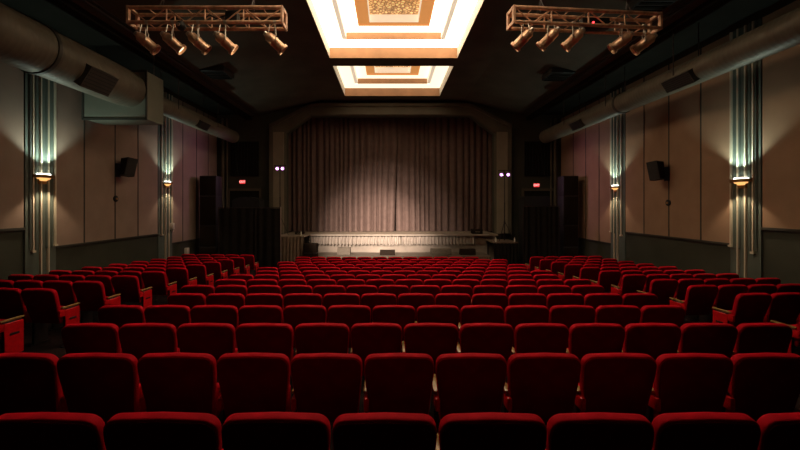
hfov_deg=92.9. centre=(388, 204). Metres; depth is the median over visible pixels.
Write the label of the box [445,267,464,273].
seat
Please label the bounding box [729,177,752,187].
wall sconce
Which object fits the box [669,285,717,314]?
seat
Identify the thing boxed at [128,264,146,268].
seat
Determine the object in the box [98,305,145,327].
seat
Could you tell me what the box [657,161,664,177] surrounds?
grille
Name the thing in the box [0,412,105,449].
seat
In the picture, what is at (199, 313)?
seat
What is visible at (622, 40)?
lamp
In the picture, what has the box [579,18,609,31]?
box
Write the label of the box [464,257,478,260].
seat
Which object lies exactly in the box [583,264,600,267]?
seat
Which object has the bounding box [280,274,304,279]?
seat
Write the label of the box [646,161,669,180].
wall speaker
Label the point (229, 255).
seat
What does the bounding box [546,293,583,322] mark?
seat
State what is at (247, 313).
seat
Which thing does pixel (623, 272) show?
seat
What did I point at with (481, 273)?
seat
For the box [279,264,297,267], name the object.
seat
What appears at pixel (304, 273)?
seat
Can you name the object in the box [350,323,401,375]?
seat
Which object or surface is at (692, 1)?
conduit
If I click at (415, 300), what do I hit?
seat
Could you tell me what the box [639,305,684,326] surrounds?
seat
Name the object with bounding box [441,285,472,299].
seat
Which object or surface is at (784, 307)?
seat
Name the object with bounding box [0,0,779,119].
ceiling
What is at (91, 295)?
seat
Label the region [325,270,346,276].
seat
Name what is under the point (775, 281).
seat
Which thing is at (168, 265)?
seat
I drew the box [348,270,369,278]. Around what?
seat
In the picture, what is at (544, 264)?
seat
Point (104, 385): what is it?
seat
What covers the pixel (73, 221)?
wall
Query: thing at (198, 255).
seat
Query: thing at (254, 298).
seat
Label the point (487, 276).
seat
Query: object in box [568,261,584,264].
seat
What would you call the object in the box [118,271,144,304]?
seat
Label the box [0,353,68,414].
seat
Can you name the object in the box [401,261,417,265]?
seat
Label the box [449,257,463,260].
seat
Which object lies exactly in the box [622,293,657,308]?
seat
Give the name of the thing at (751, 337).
seat
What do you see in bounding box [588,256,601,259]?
seat
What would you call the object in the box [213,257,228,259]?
seat
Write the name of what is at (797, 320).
seat
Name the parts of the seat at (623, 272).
panel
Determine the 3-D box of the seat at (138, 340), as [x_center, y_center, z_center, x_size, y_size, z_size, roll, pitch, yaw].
[-2.412,1.636,3.939,0.568,0.918,0.391,0,0,0]
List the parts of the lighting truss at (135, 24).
plate, plate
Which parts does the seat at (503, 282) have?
backrest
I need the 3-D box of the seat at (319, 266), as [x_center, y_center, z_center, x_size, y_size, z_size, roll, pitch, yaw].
[-1.845,2.191,11.292,0.556,0.918,0.391,0,0,0]
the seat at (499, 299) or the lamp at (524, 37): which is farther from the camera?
the lamp at (524, 37)
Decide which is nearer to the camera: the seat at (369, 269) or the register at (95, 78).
the register at (95, 78)
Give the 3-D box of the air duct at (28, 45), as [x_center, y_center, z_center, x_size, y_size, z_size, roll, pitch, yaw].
[-7.246,-3.634,3.200,1.170,1.931,14.200,0,0,0]
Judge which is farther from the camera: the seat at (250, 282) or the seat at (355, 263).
the seat at (355, 263)
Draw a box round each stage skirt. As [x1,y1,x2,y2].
[307,236,399,245]
[402,236,474,245]
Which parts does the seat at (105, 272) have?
panel, backrest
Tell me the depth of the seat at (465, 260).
12.95 m
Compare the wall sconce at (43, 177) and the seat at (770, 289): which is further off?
the wall sconce at (43, 177)
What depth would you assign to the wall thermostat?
11.85 m
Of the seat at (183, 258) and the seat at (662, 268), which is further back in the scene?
the seat at (183, 258)
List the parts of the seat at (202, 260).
panel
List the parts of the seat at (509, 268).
panel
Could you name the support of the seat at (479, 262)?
on the floor
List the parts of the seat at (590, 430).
panel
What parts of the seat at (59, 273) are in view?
panel, backrest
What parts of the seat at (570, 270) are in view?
panel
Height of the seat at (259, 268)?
0.918 m
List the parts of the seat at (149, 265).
panel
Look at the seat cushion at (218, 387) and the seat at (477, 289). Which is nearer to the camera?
the seat cushion at (218, 387)
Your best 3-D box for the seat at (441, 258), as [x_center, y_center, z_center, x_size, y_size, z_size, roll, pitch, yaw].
[1.895,2.351,14.050,0.556,0.918,0.391,0,0,0]
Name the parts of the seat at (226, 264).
panel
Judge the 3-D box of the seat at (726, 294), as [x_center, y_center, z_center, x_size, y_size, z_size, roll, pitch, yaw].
[5.976,1.845,6.807,0.556,0.922,0.444,0,0,-5]
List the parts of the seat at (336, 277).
backrest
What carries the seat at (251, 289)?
on the floor
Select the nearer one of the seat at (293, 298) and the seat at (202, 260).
the seat at (293, 298)
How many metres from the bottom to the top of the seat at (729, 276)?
0.922 m
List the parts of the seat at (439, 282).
backrest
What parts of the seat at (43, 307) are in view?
panel, backrest, armrest, panel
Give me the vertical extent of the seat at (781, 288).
0.922 m
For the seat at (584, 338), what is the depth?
3.77 m
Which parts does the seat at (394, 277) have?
backrest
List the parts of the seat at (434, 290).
backrest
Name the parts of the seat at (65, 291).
panel, backrest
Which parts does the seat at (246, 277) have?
backrest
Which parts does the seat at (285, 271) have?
backrest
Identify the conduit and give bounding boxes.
[81,0,255,115]
[522,0,696,115]
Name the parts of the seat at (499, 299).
backrest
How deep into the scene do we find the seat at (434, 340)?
3.78 m
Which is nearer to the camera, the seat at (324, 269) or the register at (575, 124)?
the seat at (324, 269)
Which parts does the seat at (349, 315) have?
backrest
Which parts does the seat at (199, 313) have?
panel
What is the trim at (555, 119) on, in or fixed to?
attached to the wall at (256, 129)
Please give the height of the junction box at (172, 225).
0.260 m
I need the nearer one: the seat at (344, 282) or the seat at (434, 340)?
the seat at (434, 340)
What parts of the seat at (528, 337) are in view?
backrest, panel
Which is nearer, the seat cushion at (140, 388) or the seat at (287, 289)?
the seat cushion at (140, 388)
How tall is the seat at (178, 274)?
0.922 m
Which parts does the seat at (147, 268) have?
panel, backrest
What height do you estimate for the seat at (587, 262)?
0.922 m
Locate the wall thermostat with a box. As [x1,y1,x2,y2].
[665,200,670,205]
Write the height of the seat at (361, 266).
0.918 m
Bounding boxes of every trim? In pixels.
[221,118,227,206]
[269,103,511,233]
[550,118,556,205]
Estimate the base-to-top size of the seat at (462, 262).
0.918 m
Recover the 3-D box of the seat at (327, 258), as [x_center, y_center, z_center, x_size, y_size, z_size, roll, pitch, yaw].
[-2.026,2.351,14.052,0.556,0.918,0.391,0,0,0]
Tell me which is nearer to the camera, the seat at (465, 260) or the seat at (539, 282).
the seat at (539, 282)
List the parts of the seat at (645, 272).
backrest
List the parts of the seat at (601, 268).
panel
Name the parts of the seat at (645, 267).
panel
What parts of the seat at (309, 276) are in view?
backrest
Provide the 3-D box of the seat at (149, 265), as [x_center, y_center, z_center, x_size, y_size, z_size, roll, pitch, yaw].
[-6.325,2.068,10.533,0.556,0.922,0.444,0,0,5]
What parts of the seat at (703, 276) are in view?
backrest, panel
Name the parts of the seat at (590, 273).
backrest, panel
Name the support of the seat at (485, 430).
on the floor
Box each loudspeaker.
[200,176,221,195]
[200,196,221,224]
[557,176,577,195]
[557,196,577,224]
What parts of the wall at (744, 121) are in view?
acoustic panel, acoustic panel, acoustic panel, chair rail, acoustic panel, acoustic panel, acoustic panel, chair rail, acoustic panel, acoustic panel, chair rail, acoustic panel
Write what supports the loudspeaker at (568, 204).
on the loudspeaker
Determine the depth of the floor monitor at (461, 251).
17.52 m
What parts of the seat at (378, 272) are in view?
backrest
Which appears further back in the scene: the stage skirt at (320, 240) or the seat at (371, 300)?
the stage skirt at (320, 240)
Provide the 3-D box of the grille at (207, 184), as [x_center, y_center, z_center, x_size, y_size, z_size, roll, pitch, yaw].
[-8.050,-0.850,16.872,0.680,0.820,0.015,0,0,0]
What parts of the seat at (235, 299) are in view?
backrest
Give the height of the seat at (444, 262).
0.918 m
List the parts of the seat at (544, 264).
panel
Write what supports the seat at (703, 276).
on the floor
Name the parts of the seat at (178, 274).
panel, backrest, panel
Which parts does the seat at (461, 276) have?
backrest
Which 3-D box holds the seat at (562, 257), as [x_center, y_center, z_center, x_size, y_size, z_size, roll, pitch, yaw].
[6.534,2.349,14.208,0.556,0.922,0.444,0,0,-5]
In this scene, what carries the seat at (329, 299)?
on the floor
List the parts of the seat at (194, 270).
panel, backrest, panel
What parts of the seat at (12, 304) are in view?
panel, backrest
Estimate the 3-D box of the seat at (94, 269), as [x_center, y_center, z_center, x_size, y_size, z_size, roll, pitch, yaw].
[-7.441,2.008,9.712,0.556,0.922,0.444,0,0,5]
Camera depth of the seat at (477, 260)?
12.95 m
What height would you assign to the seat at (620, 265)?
0.922 m
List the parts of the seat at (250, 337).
panel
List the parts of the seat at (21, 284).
panel, backrest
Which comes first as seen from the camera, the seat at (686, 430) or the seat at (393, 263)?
the seat at (686, 430)
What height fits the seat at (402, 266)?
0.918 m
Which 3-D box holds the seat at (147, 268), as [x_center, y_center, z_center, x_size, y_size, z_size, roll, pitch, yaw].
[-5.767,1.997,9.565,0.556,0.922,0.444,0,0,5]
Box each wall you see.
[0,2,216,279]
[217,102,560,259]
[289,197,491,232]
[561,0,799,283]
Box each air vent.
[231,141,258,175]
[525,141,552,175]
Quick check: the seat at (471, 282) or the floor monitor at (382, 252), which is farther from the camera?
the floor monitor at (382, 252)
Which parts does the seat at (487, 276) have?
panel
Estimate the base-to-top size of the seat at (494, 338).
0.918 m
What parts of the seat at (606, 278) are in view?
backrest, panel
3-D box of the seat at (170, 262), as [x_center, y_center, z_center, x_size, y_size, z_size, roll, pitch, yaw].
[-6.325,2.131,11.452,0.556,0.922,0.444,0,0,5]
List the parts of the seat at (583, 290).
backrest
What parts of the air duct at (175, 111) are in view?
hanger rod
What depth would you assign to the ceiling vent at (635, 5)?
8.72 m
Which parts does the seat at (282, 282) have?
backrest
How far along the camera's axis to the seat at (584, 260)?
13.08 m
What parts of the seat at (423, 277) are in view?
backrest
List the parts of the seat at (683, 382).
panel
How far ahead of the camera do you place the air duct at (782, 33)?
9.00 m
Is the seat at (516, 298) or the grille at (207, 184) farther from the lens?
the grille at (207, 184)
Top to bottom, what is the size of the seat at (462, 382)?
0.918 m
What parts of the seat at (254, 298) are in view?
panel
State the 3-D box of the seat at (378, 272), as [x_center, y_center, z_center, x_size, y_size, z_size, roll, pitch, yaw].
[-0.185,2.059,9.457,0.556,0.918,0.391,0,0,0]
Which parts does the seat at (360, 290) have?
backrest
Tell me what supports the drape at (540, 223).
on the floor
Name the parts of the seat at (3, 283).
panel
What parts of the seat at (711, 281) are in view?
backrest, panel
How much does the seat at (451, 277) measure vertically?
0.918 m
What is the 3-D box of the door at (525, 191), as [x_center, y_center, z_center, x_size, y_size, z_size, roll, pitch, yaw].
[7.620,0.985,19.350,1.700,3.650,0.100,0,0,0]
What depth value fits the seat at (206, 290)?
6.52 m
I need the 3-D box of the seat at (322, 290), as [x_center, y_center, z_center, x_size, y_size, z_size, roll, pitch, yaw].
[-1.031,1.835,6.691,0.565,0.918,0.391,0,0,0]
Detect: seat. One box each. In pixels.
[0,280,13,287]
[0,288,31,344]
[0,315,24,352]
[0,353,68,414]
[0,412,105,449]
[8,274,33,281]
[13,280,42,328]
[21,288,79,347]
[33,274,58,281]
[43,280,80,330]
[49,270,71,276]
[57,353,145,421]
[59,275,84,281]
[61,323,122,353]
[71,270,94,276]
[72,281,120,322]
[81,267,102,271]
[85,275,114,318]
[94,270,117,276]
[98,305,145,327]
[102,267,122,271]
[103,411,223,449]
[108,264,127,268]
[111,275,151,308]
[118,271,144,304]
[118,323,179,382]
[123,267,143,272]
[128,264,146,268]
[131,261,148,264]
[137,352,220,416]
[141,271,176,304]
[144,267,167,300]
[144,305,190,347]
[147,264,167,278]
[149,261,166,265]
[150,259,166,262]
[166,264,185,268]
[166,267,196,288]
[167,257,181,259]
[167,259,182,261]
[167,261,183,264]
[167,293,205,322]
[176,323,237,375]
[181,254,195,257]
[181,285,214,296]
[182,257,197,259]
[183,259,199,262]
[184,261,202,265]
[186,264,213,285]
[190,305,238,347]
[196,254,209,257]
[198,257,212,259]
[200,259,216,284]
[202,262,227,279]
[206,293,244,325]
[210,254,224,257]
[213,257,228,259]
[215,279,246,287]
[215,285,247,296]
[216,352,290,448]
[217,259,239,275]
[221,412,330,449]
[225,254,238,277]
[229,257,249,273]
[229,274,253,282]
[235,323,293,374]
[238,305,282,323]
[239,255,258,274]
[245,293,283,322]
[246,279,277,288]
[247,285,280,293]
[254,274,278,281]
[256,270,278,275]
[257,267,277,270]
[277,261,294,268]
[278,267,298,279]
[278,279,306,294]
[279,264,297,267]
[279,270,301,278]
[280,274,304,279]
[281,285,312,309]
[283,305,326,347]
[284,293,322,306]
[291,353,362,421]
[294,323,348,354]
[295,259,310,262]
[295,261,311,265]
[296,257,310,259]
[298,264,316,268]
[299,267,318,272]
[302,270,323,276]
[305,274,329,281]
[307,279,335,287]
[311,259,326,263]
[313,261,329,265]
[313,285,345,305]
[317,264,335,270]
[320,267,339,273]
[323,293,359,322]
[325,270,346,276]
[326,257,340,260]
[327,259,342,262]
[327,305,370,347]
[330,261,347,265]
[330,274,354,284]
[332,412,436,449]
[336,264,354,269]
[337,279,364,288]
[341,267,360,273]
[342,257,356,261]
[344,259,359,262]
[346,285,377,304]
[348,261,364,265]
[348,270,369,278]
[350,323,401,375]
[355,264,373,268]
[356,274,380,284]
[357,257,371,260]
[360,259,375,263]
[361,267,381,273]
[361,293,396,322]
[363,353,433,414]
[366,261,382,265]
[366,279,394,288]
[371,270,392,277]
[372,257,386,261]
[372,305,415,347]
[374,264,392,268]
[377,259,391,262]
[378,285,408,304]
[381,274,405,281]
[382,267,401,272]
[383,261,399,265]
[388,257,401,260]
[393,259,408,263]
[393,264,411,269]
[393,270,415,278]
[395,279,422,292]
[398,293,433,320]
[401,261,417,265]
[402,323,458,373]
[403,257,417,260]
[403,267,422,272]
[407,274,430,284]
[410,259,424,263]
[410,285,439,304]
[412,264,430,269]
[415,305,459,327]
[416,270,438,278]
[418,257,432,260]
[419,261,435,266]
[424,267,443,272]
[424,279,451,292]
[426,259,441,262]
[431,353,506,432]
[432,264,449,269]
[432,274,456,281]
[433,257,447,260]
[435,293,470,323]
[436,261,452,266]
[436,412,546,449]
[439,270,460,276]
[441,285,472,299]
[442,259,457,263]
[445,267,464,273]
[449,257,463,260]
[451,264,468,268]
[452,279,479,295]
[454,261,470,266]
[456,323,513,375]
[457,274,481,281]
[458,259,474,262]
[458,305,503,344]
[462,270,483,276]
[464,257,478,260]
[465,267,485,274]
[470,264,487,268]
[471,261,488,266]
[471,285,504,304]
[472,293,507,322]
[475,259,490,262]
[480,279,507,287]
[482,274,507,279]
[485,270,506,275]
[486,267,506,271]
[489,261,505,264]
[489,264,507,268]
[491,259,507,264]
[500,352,580,421]
[504,305,548,347]
[505,285,537,296]
[506,323,568,382]
[507,267,527,281]
[507,270,529,277]
[508,264,526,267]
[508,274,532,281]
[508,279,535,285]
[508,293,546,305]
[525,256,544,271]
[530,270,552,275]
[533,274,558,281]
[535,259,555,270]
[536,279,563,288]
[538,285,570,296]
[545,256,558,260]
[545,261,567,275]
[545,412,653,449]
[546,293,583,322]
[549,305,595,347]
[556,259,570,262]
[558,264,582,281]
[559,256,573,259]
[564,279,590,287]
[566,323,624,360]
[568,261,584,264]
[571,259,586,261]
[571,285,604,296]
[572,267,599,281]
[572,353,656,416]
[574,256,587,259]
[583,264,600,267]
[584,293,622,322]
[585,261,601,264]
[587,259,601,262]
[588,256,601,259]
[590,270,620,291]
[595,305,640,327]
[597,267,619,281]
[601,261,617,264]
[601,264,618,266]
[602,259,616,261]
[611,274,645,295]
[618,261,633,264]
[618,270,642,286]
[619,263,636,267]
[620,267,638,271]
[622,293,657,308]
[622,323,680,360]
[637,263,653,267]
[637,279,677,304]
[639,266,658,270]
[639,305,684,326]
[642,270,663,275]
[643,274,669,292]
[645,353,732,422]
[651,412,760,449]
[658,266,677,270]
[663,270,684,275]
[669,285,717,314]
[670,274,692,280]
[673,278,703,299]
[677,323,737,357]
[684,269,704,274]
[687,278,729,322]
[693,273,715,279]
[699,284,747,322]
[712,278,755,318]
[712,293,771,326]
[716,273,738,279]
[721,352,799,421]
[732,323,792,355]
[747,284,776,294]
[755,278,780,284]
[757,412,799,449]
[762,292,799,324]
[770,319,799,353]
[776,284,799,292]
[794,313,799,349]
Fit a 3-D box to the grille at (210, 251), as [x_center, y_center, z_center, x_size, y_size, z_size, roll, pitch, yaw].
[-8.050,2.335,16.872,0.680,0.870,0.015,0,0,0]
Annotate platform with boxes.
[318,252,490,259]
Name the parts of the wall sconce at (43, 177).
plate, glass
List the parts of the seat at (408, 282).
backrest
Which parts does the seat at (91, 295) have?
panel, backrest, armrest, panel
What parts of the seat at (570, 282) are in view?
backrest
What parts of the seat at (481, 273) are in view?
backrest, panel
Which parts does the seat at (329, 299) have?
backrest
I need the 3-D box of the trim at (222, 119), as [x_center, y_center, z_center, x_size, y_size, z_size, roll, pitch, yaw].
[-8.366,-0.795,19.310,0.328,7.210,0.159,0,0,0]
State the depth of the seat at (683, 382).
2.86 m
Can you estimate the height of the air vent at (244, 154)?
1.760 m
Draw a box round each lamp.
[133,20,160,54]
[160,20,186,54]
[176,20,185,30]
[186,20,211,54]
[213,20,238,54]
[263,20,287,54]
[511,20,534,51]
[536,21,560,51]
[560,22,585,51]
[607,23,634,53]
[630,24,657,55]
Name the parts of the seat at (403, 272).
backrest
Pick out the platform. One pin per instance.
(481, 255)
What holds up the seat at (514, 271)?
on the floor
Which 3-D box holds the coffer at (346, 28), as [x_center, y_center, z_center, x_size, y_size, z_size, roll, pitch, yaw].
[0.160,-5.805,11.480,4.800,1.050,4.460,0,0,0]
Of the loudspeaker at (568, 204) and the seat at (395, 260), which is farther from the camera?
the loudspeaker at (568, 204)
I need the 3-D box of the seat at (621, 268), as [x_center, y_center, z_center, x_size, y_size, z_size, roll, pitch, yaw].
[6.534,2.138,10.532,0.556,0.922,0.444,0,0,-5]
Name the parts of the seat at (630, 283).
panel, panel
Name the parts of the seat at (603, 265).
panel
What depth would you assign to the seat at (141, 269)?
9.40 m
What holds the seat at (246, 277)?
on the floor
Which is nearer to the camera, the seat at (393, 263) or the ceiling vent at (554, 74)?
the seat at (393, 263)
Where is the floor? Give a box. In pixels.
[0,260,799,449]
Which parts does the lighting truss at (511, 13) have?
plate, plate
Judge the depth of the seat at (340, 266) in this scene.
11.11 m
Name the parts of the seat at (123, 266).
panel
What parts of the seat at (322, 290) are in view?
backrest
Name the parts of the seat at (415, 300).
backrest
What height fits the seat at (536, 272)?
0.918 m
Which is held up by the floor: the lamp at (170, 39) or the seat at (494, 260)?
the seat at (494, 260)
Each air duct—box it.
[0,3,137,104]
[163,78,238,142]
[539,7,799,142]
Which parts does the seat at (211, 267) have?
panel, panel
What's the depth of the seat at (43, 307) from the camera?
5.73 m
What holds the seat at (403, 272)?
on the floor
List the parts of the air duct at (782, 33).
hanger rod, hanger rod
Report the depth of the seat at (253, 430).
1.92 m
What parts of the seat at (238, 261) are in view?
panel, panel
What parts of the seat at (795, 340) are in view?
armrest, panel, backrest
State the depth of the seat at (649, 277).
8.45 m
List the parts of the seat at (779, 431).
panel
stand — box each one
[274,165,288,234]
[498,170,513,240]
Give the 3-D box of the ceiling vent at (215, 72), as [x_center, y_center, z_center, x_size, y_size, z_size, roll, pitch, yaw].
[-6.050,-4.660,13.400,0.840,0.200,0.900,0,0,0]
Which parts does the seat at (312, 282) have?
backrest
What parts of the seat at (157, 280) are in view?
panel, backrest, panel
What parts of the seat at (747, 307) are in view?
panel, armrest, backrest, panel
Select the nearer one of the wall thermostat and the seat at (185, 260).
the wall thermostat
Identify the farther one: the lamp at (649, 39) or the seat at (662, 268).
the seat at (662, 268)
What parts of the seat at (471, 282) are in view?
backrest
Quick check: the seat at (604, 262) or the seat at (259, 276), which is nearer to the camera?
the seat at (259, 276)
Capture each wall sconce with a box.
[32,172,55,183]
[163,181,172,187]
[609,185,619,191]
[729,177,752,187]
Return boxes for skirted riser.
[281,234,309,262]
[486,239,517,265]
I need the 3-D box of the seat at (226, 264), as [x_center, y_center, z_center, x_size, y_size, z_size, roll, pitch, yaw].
[-5.195,2.185,12.272,0.583,0.922,0.444,0,0,5]
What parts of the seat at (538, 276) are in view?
panel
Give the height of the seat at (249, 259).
0.922 m
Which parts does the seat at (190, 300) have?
backrest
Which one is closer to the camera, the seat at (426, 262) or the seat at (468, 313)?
the seat at (468, 313)
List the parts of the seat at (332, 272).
panel, backrest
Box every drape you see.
[218,207,280,268]
[523,205,559,264]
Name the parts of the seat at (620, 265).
panel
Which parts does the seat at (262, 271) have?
panel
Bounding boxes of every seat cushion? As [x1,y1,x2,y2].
[139,383,145,411]
[216,383,220,416]
[288,386,290,411]
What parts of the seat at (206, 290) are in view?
backrest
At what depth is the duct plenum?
10.70 m
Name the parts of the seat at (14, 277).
panel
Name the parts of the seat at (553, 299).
backrest, panel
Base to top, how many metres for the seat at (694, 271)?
0.922 m
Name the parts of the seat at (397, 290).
backrest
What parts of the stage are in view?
dark panel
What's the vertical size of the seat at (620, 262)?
0.922 m
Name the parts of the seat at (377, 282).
backrest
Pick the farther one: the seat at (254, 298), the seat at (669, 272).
the seat at (669, 272)
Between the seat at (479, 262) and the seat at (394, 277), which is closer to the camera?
the seat at (394, 277)
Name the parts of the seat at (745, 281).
backrest, panel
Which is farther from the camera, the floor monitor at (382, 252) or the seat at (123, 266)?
the floor monitor at (382, 252)
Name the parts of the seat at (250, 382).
panel, backrest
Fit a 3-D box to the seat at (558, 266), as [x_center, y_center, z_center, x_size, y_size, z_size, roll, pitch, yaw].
[5.413,2.255,12.272,0.568,0.922,0.444,0,0,-5]
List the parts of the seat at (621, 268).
panel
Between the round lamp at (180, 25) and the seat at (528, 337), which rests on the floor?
the seat at (528, 337)
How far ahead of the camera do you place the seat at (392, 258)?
13.86 m
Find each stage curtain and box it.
[289,117,396,231]
[396,117,491,230]
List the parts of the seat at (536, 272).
panel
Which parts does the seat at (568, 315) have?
backrest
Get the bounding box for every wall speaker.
[115,157,137,176]
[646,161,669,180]
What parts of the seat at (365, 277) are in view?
backrest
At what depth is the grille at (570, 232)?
16.86 m
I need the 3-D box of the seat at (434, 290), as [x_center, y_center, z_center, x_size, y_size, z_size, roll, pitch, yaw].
[0.616,1.835,6.691,0.529,0.918,0.391,0,0,0]
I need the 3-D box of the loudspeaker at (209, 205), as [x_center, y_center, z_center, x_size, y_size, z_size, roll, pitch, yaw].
[-8.050,0.255,17.183,0.740,1.310,0.635,0,0,0]
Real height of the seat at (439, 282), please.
0.918 m
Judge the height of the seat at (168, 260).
0.922 m
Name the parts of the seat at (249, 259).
panel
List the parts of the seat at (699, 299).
panel, armrest, backrest, panel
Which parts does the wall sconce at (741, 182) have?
glass, plate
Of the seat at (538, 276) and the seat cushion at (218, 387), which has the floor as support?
the seat at (538, 276)
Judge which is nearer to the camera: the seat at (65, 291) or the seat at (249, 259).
the seat at (65, 291)
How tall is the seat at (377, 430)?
0.918 m
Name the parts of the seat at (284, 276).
panel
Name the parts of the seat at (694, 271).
panel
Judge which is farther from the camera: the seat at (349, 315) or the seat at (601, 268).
the seat at (601, 268)
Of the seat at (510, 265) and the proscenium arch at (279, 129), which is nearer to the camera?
the seat at (510, 265)
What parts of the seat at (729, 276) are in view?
backrest, panel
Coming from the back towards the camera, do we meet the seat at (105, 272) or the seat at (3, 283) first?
the seat at (105, 272)
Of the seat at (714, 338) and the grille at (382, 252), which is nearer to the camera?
the seat at (714, 338)
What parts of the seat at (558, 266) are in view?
panel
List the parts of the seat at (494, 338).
backrest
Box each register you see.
[73,63,118,96]
[195,119,210,130]
[569,119,584,130]
[661,68,699,92]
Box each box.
[170,223,174,229]
[184,248,188,253]
[206,11,239,24]
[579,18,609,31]
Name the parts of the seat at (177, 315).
backrest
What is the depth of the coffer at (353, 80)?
17.70 m
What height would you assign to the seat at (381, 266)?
0.918 m
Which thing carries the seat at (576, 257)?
on the floor
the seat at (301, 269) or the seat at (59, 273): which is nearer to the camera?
the seat at (59, 273)
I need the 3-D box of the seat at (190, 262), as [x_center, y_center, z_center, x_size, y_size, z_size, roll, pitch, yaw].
[-5.767,2.128,11.403,0.556,0.922,0.444,0,0,5]
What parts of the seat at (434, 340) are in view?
armrest, backrest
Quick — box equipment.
[518,196,549,263]
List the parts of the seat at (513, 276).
panel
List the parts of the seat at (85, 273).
panel, backrest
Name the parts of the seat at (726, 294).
backrest, panel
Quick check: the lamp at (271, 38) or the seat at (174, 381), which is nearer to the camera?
the seat at (174, 381)
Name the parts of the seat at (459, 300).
backrest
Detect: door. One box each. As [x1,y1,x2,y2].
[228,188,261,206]
[522,188,553,205]
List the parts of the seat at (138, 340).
panel, backrest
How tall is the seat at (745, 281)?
0.922 m
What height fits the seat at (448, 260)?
0.918 m
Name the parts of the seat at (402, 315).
backrest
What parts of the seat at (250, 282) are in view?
backrest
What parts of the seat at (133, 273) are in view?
panel, backrest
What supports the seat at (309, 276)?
on the floor
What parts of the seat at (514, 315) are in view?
backrest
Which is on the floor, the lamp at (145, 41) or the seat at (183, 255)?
the seat at (183, 255)
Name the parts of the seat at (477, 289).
backrest, panel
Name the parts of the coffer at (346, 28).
light panel, light panel, frame, light panel, frame, light panel, panel, frame, light panel, light panel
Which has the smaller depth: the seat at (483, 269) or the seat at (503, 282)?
the seat at (503, 282)
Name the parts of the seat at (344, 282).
backrest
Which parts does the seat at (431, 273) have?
backrest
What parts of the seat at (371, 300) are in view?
backrest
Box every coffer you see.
[306,0,483,57]
[333,66,453,95]
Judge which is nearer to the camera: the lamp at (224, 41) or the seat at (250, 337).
the seat at (250, 337)
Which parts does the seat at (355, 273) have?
backrest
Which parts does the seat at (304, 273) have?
panel, backrest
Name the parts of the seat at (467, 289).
panel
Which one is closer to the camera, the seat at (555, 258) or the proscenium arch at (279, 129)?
the seat at (555, 258)
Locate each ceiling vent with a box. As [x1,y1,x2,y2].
[200,66,233,78]
[541,68,575,80]
[628,0,676,11]
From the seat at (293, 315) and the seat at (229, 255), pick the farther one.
the seat at (229, 255)
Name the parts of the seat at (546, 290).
backrest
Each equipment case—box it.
[303,243,318,257]
[471,229,482,233]
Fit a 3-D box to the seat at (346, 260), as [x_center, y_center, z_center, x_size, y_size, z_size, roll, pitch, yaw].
[-1.276,2.308,13.134,0.556,0.918,0.391,0,0,0]
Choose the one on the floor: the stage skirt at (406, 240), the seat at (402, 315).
the seat at (402, 315)
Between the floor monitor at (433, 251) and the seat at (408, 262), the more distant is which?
the floor monitor at (433, 251)
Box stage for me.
[286,231,497,260]
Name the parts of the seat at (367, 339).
backrest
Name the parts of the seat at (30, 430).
panel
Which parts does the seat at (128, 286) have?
panel, backrest, panel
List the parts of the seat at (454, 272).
backrest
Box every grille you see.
[119,158,127,173]
[200,177,214,194]
[200,197,214,224]
[200,248,214,254]
[338,249,349,254]
[381,251,393,254]
[432,250,450,253]
[461,250,474,254]
[564,177,577,194]
[564,197,577,224]
[564,226,577,245]
[564,248,577,256]
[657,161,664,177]
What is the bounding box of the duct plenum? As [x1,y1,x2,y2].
[82,48,162,124]
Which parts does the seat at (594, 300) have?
backrest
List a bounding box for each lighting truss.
[126,0,286,30]
[506,0,662,35]
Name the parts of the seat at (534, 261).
panel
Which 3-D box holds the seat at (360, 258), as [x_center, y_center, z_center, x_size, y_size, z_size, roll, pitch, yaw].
[-0.906,2.351,14.043,0.556,0.918,0.391,0,0,0]
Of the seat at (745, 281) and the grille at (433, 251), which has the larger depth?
the grille at (433, 251)
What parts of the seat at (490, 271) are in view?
backrest, panel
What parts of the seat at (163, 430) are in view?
panel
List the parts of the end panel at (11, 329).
armrest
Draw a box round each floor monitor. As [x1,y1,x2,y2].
[337,247,350,254]
[380,250,394,254]
[430,248,451,254]
[459,249,475,254]
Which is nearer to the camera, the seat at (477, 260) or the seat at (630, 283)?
the seat at (630, 283)
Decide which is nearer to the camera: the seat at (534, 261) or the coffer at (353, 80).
the seat at (534, 261)
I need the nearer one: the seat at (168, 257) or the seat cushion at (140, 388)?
the seat cushion at (140, 388)
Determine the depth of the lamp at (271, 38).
6.91 m
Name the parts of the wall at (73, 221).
acoustic panel, chair rail, acoustic panel, acoustic panel, chair rail, acoustic panel, acoustic panel, acoustic panel, chair rail, acoustic panel, acoustic panel, acoustic panel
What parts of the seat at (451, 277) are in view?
backrest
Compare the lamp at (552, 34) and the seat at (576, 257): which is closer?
the lamp at (552, 34)
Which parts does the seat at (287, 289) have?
backrest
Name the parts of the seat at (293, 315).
backrest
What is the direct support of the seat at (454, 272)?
on the floor
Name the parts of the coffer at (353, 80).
light panel, light panel, frame, light panel, light panel, frame, panel, frame, light panel, light panel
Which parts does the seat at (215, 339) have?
backrest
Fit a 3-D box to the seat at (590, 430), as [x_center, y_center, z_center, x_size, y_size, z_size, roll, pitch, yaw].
[1.077,1.526,2.097,0.538,0.918,0.391,0,0,0]
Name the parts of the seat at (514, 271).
panel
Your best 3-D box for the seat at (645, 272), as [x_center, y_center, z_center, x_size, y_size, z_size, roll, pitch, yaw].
[6.534,2.071,9.613,0.556,0.922,0.444,0,0,-5]
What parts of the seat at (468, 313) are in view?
backrest, panel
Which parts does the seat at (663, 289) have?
backrest, panel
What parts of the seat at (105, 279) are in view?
panel, backrest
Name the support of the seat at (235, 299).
on the floor

